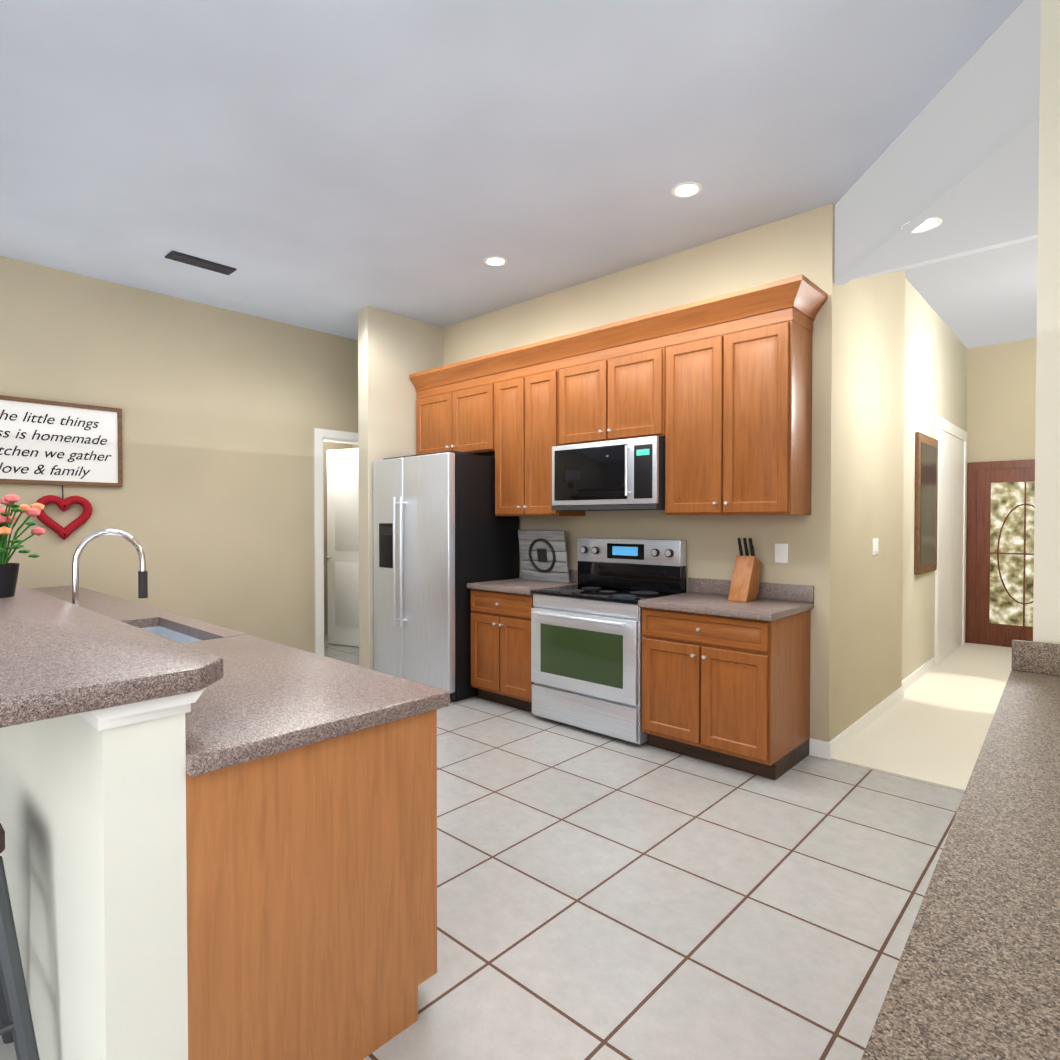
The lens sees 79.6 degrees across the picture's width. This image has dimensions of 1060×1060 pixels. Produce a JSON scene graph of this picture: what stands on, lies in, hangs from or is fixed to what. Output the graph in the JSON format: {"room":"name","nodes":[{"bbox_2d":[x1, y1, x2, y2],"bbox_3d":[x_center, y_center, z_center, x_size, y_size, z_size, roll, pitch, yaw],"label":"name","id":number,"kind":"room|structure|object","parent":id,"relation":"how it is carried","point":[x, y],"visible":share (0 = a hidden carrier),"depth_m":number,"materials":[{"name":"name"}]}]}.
{"room":"kitchen","nodes":[
{"label":"kitchen","id":0,"kind":"room"},
{"bbox_2d":[0,256,357,652],"bbox_3d":[-4.008,-0.290,4.363,0.150,3.300,7.300,1,1,43],"label":"wall","id":1,"kind":"structure","parent":0,"point":[209,505],"depth_m":5.42,"materials":[{"name":"beige paint"}]},
{"bbox_2d":[0,395,122,486],"bbox_3d":[-3.656,-0.644,4.605,0.030,0.620,1.220,1,1,43],"label":"wall sign","id":2,"kind":"object","parent":1,"relation":"attached to","point":[45,442],"visible":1,"depth_m":4.75,"materials":[{"name":"white wood"}]},
{"bbox_2d":[36,485,92,539],"bbox_3d":[-3.488,-0.136,4.757,0.065,0.422,0.364,1,1,43],"label":"heart wreath","id":3,"kind":"object","parent":2,"relation":"hanging from","point":[62,504],"visible":0.88,"depth_m":4.74,"materials":[{"name":"red fabric"}]},
{"bbox_2d":[314,428,358,655],"bbox_3d":[-1.977,0.159,6.558,0.168,2.335,0.600,1,1,43],"label":"door","id":4,"kind":"structure","parent":1,"relation":"attached to","point":[342,557],"depth_m":6.43,"materials":[{"name":"white wood"}]},
{"bbox_2d":[323,441,358,635],"bbox_3d":[-2.372,-0.085,7.245,1.350,2.800,1.750,1,1,43],"label":"wall","id":5,"kind":"structure","parent":0,"point":[331,446],"depth_m":7.86,"materials":[{"name":"beige paint"}]},
{"bbox_2d":[358,306,442,669],"bbox_3d":[-1.187,-0.315,5.945,0.150,3.300,0.850,1,1,43],"label":"wall","id":6,"kind":"structure","parent":0,"point":[395,351],"depth_m":5.67,"materials":[{"name":"beige paint"}]},
{"bbox_2d":[0,635,963,1059],"bbox_3d":[0.392,1.396,3.664,10.400,0.050,12.200,1,1,43],"label":"floor","id":7,"kind":"structure","parent":0,"point":[602,897],"depth_m":2.41,"materials":[{"name":"tile"}]},
{"bbox_2d":[0,823,39,1059],"bbox_3d":[-1.416,1.056,1.448,0.454,0.703,0.454,1,1,43],"label":"stool","id":8,"kind":"object","parent":7,"relation":"on","point":[16,1025],"visible":1,"depth_m":1.45,"materials":[{"name":"grey metal"}]},
{"bbox_2d":[40,720,71,975],"bbox_3d":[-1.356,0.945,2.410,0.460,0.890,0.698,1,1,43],"label":"base cabinet","id":9,"kind":"object","parent":7,"relation":"on","point":[56,737],"depth_m":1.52,"materials":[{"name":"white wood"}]},
{"bbox_2d":[72,716,115,1059],"bbox_3d":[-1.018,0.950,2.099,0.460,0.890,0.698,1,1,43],"label":"base cabinet","id":10,"kind":"object","parent":7,"relation":"on","point":[93,747],"depth_m":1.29,"materials":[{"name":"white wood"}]},
{"bbox_2d":[0,620,203,871],"bbox_3d":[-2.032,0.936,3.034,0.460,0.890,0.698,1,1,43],"label":"base cabinet","id":11,"kind":"object","parent":7,"relation":"on","point":[7,739],"depth_m":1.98,"materials":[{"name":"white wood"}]},
{"bbox_2d":[16,628,227,919],"bbox_3d":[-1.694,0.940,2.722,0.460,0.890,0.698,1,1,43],"label":"base cabinet","id":12,"kind":"object","parent":7,"relation":"on","point":[27,739],"depth_m":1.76,"materials":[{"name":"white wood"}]},
{"bbox_2d":[112,712,436,1059],"bbox_3d":[-0.673,0.955,1.780,0.479,0.890,0.698,1,1,43],"label":"base cabinet","id":13,"kind":"object","parent":7,"relation":"on","point":[220,843],"depth_m":1.51,"materials":[{"name":"brown wood"}]},
{"bbox_2d":[0,584,239,731],"bbox_3d":[-2.483,0.303,2.636,4.436,0.077,0.655,1,1,43],"label":"countertop","id":14,"kind":"structure","parent":13,"relation":"on","point":[60,659],"depth_m":1.36,"materials":[{"name":"grey stone"}]},
{"bbox_2d":[0,494,45,597],"bbox_3d":[-2.096,0.061,2.514,0.251,0.409,0.311,1,1,43],"label":"flower pot","id":15,"kind":"object","parent":14,"relation":"on","point":[8,576],"visible":1,"depth_m":2.52,"materials":[{"name":"black"}]},
{"bbox_2d":[40,586,449,779],"bbox_3d":[-2.089,0.472,3.088,4.406,0.045,0.710,1,1,43],"label":"countertop","id":16,"kind":"structure","parent":13,"relation":"on","point":[287,699],"depth_m":1.73,"materials":[{"name":"grey stone"}]},
{"bbox_2d":[72,529,147,605],"bbox_3d":[-1.787,0.225,2.717,0.129,0.460,0.294,1,1,43],"label":"faucet","id":17,"kind":"object","parent":16,"relation":"on","point":[142,578],"visible":0.79,"depth_m":2.73,"materials":[{"name":"silver metal"}]},
{"bbox_2d":[373,451,518,699],"bbox_3d":[-0.760,0.347,5.515,1.025,1.950,0.857,1,1,43],"label":"fridge","id":18,"kind":"object","parent":7,"relation":"on","point":[443,535],"visible":0.92,"depth_m":5.14,"materials":[{"name":"silver metal"}]},
{"bbox_2d":[471,590,533,711],"bbox_3d":[-0.022,0.905,5.044,0.680,0.890,0.618,1,1,43],"label":"base cabinet","id":19,"kind":"object","parent":7,"relation":"on","point":[500,623],"depth_m":4.81,"materials":[{"name":"brown wood"}]},
{"bbox_2d":[467,578,577,593],"bbox_3d":[-0.032,0.440,5.025,0.680,0.040,0.648,1,1,43],"label":"countertop","id":20,"kind":"structure","parent":19,"relation":"on","point":[518,585],"depth_m":4.90,"materials":[{"name":"grey stone"}]},
{"bbox_2d":[518,530,569,582],"bbox_3d":[0.105,0.208,5.164,0.500,0.416,0.091,1,1,43],"label":"sign","id":21,"kind":"object","parent":20,"relation":"on","point":[534,545],"visible":1,"depth_m":5.14,"materials":[{"name":"grey wood"}]},
{"bbox_2d":[531,538,685,744],"bbox_3d":[0.523,0.704,4.459,0.896,1.270,0.678,1,1,43],"label":"stove","id":22,"kind":"object","parent":7,"relation":"on","point":[586,652],"visible":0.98,"depth_m":4.33,"materials":[{"name":"metal"}]},
{"bbox_2d":[638,606,810,779],"bbox_3d":[1.197,0.922,3.920,0.815,0.890,0.618,1,1,43],"label":"base cabinet","id":23,"kind":"object","parent":7,"relation":"on","point":[725,682],"depth_m":3.65,"materials":[{"name":"brown wood"}]},
{"bbox_2d":[639,590,813,621],"bbox_3d":[1.194,0.457,3.895,0.835,0.040,0.648,1,1,43],"label":"countertop","id":24,"kind":"structure","parent":23,"relation":"on","point":[761,609],"depth_m":3.75,"materials":[{"name":"grey stone"}]},
{"bbox_2d":[728,538,761,601],"bbox_3d":[1.345,0.241,3.971,0.120,0.386,0.237,1,1,43],"label":"knife block","id":25,"kind":"object","parent":24,"relation":"on","point":[745,582],"visible":1,"depth_m":3.93,"materials":[{"name":"brown wood"}]},
{"bbox_2d":[830,642,1011,791],"bbox_3d":[4.159,1.346,4.908,2.650,0.012,4.860,1,1,43],"label":"floor carpet","id":26,"kind":"object","parent":7,"relation":"on","point":[932,726],"depth_m":4.41,"materials":[{"name":"beige carpet"}]},
{"bbox_2d":[861,640,1059,1059],"bbox_3d":[1.262,0.896,1.079,0.830,1.030,2.050,1,1,40],"label":"countertop","id":27,"kind":"structure","parent":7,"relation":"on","point":[976,976],"depth_m":0.80,"materials":[{"name":"brown stone"}]},
{"bbox_2d":[0,0,1023,339],"bbox_3d":[-0.755,-1.919,1.337,9.000,0.050,7.300,1,1,43],"label":"ceiling","id":28,"kind":"structure","parent":0,"point":[328,166],"depth_m":3.07,"materials":[{"name":"white paint"}]},
{"bbox_2d":[165,251,236,274],"bbox_3d":[-2.388,-1.935,4.626,0.150,0.018,0.440,1,1,43],"label":"ceiling vent","id":29,"kind":"object","parent":28,"relation":"in","point":[198,262],"visible":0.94,"depth_m":4.60,"materials":[{"name":"grey metal"}]},
{"bbox_2d":[484,256,506,265],"bbox_3d":[-0.250,-1.941,4.598,0.170,0.006,0.170,1,1,43],"label":"recessed light","id":30,"kind":"object","parent":28,"relation":"in","point":[495,261],"visible":1,"depth_m":4.59,"materials":[{"name":"white"}]},
{"bbox_2d":[671,182,701,197],"bbox_3d":[0.887,-1.926,3.604,0.170,0.006,0.170,1,1,43],"label":"recessed light","id":31,"kind":"object","parent":28,"relation":"in","point":[685,189],"visible":1,"depth_m":3.60,"materials":[{"name":"white"}]},
{"bbox_2d":[443,203,839,741],"bbox_3d":[0.155,-0.306,5.387,4.580,3.300,0.150,1,1,43],"label":"wall","id":32,"kind":"structure","parent":0,"point":[803,243],"depth_m":4.14,"materials":[{"name":"beige paint"}]},
{"bbox_2d":[416,370,492,456],"bbox_3d":[-0.568,-0.976,5.703,1.045,0.630,0.348,1,1,43],"label":"upper cabinet","id":33,"kind":"object","parent":32,"relation":"attached to","point":[457,415],"depth_m":5.53,"materials":[{"name":"brown wood"}]},
{"bbox_2d":[493,358,584,515],"bbox_3d":[0.070,-0.697,5.118,0.680,1.170,0.348,1,1,43],"label":"upper cabinet","id":34,"kind":"object","parent":32,"relation":"attached to","point":[524,397],"depth_m":4.98,"materials":[{"name":"brown wood"}]},
{"bbox_2d":[557,334,664,445],"bbox_3d":[0.654,-0.949,4.575,0.900,0.650,0.348,1,1,43],"label":"upper cabinet","id":35,"kind":"object","parent":32,"relation":"attached to","point":[617,391],"depth_m":4.41,"materials":[{"name":"brown wood"}]},
{"bbox_2d":[552,436,664,510],"bbox_3d":[0.613,-0.379,4.539,0.892,0.472,0.469,1,1,43],"label":"microwave","id":36,"kind":"object","parent":35,"relation":"attached to","point":[620,475],"visible":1,"depth_m":4.34,"materials":[{"name":"grey"}]},
{"bbox_2d":[521,566,813,601],"bbox_3d":[0.822,0.375,4.663,2.425,0.100,0.020,1,1,43],"label":"backsplash","id":37,"kind":"structure","parent":32,"relation":"attached to","point":[793,593],"depth_m":4.04,"materials":[{"name":"grey stone"}]},
{"bbox_2d":[665,302,814,514],"bbox_3d":[1.288,-0.680,3.995,0.815,1.170,0.348,1,1,43],"label":"upper cabinet","id":38,"kind":"object","parent":32,"relation":"attached to","point":[716,392],"depth_m":3.81,"materials":[{"name":"brown wood"}]},
{"bbox_2d":[775,544,787,562],"bbox_3d":[1.572,0.146,3.980,0.080,0.120,0.006,1,1,43],"label":"electrical outlet","id":39,"kind":"object","parent":32,"relation":"attached to","point":[781,553],"visible":1,"depth_m":3.98,"materials":[{"name":"white plastic"}]},
{"bbox_2d":[837,270,966,735],"bbox_3d":[3.413,-0.375,5.679,0.190,3.430,4.700,1,1,43],"label":"wall","id":40,"kind":"structure","parent":0,"point":[871,423],"depth_m":4.65,"materials":[{"name":"beige paint"}]},
{"bbox_2d":[809,658,933,759],"bbox_3d":[3.366,1.290,5.638,0.192,0.100,4.862,1,1,43],"label":"baseboard","id":41,"kind":"structure","parent":40,"relation":"attached to","point":[825,749],"depth_m":4.28,"materials":[{"name":"white wood"}]},
{"bbox_2d":[872,538,878,555],"bbox_3d":[2.435,0.118,4.480,0.010,0.120,0.140,1,1,43],"label":"light switch","id":42,"kind":"object","parent":40,"relation":"attached to","point":[875,543],"visible":1,"depth_m":4.46,"materials":[{"name":"white plastic"}]},
{"bbox_2d":[914,432,937,574],"bbox_3d":[3.618,-0.232,5.799,0.033,1.240,0.790,1,1,43],"label":"framed picture","id":43,"kind":"object","parent":40,"relation":"attached to","point":[926,496],"visible":1,"depth_m":5.70,"materials":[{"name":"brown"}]},
{"bbox_2d":[934,416,966,665],"bbox_3d":[4.469,0.108,6.733,0.025,2.430,1.550,1,1,43],"label":"door","id":44,"kind":"structure","parent":40,"relation":"attached to","point":[950,591],"depth_m":6.67,"materials":[{"name":"white wood"}]},
{"bbox_2d":[834,106,1038,347],"bbox_3d":[4.521,-1.778,3.887,4.700,0.610,6.200,1,1,43],"label":"ceiling","id":45,"kind":"structure","parent":0,"point":[968,265],"depth_m":3.66,"materials":[{"name":"white paint"}]},
{"bbox_2d":[901,216,942,233],"bbox_3d":[1.873,-1.457,3.042,0.170,0.006,0.170,1,1,43],"label":"recessed light","id":46,"kind":"object","parent":45,"relation":"in","point":[932,222],"visible":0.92,"depth_m":3.04,"materials":[{"name":"white"}]},
{"bbox_2d":[834,0,1040,284],"bbox_3d":[1.827,-1.689,2.993,0.060,0.480,1.587,0,1,1],"label":"wall","id":47,"kind":"structure","parent":0,"point":[987,96],"depth_m":2.71,"materials":[{"name":"white paint"}]},
{"bbox_2d":[965,338,1036,641],"bbox_3d":[5.858,-0.392,6.723,2.650,3.430,0.150,1,1,43],"label":"wall","id":48,"kind":"structure","parent":0,"point":[1001,406],"depth_m":7.13,"materials":[{"name":"beige paint"}]},
{"bbox_2d":[966,459,1034,646],"bbox_3d":[5.441,0.274,6.995,1.060,2.090,0.030,1,1,43],"label":"door","id":49,"kind":"structure","parent":48,"relation":"attached to","point":[1000,552],"depth_m":7.14,"materials":[{"name":"brown wood"}]},
{"bbox_2d":[1033,0,1059,643],"bbox_3d":[2.912,-0.239,1.075,3.220,3.300,0.150,1,1,43],"label":"wall","id":50,"kind":"structure","parent":0,"point":[1046,610],"depth_m":2.08,"materials":[{"name":"beige paint"}]}
]}

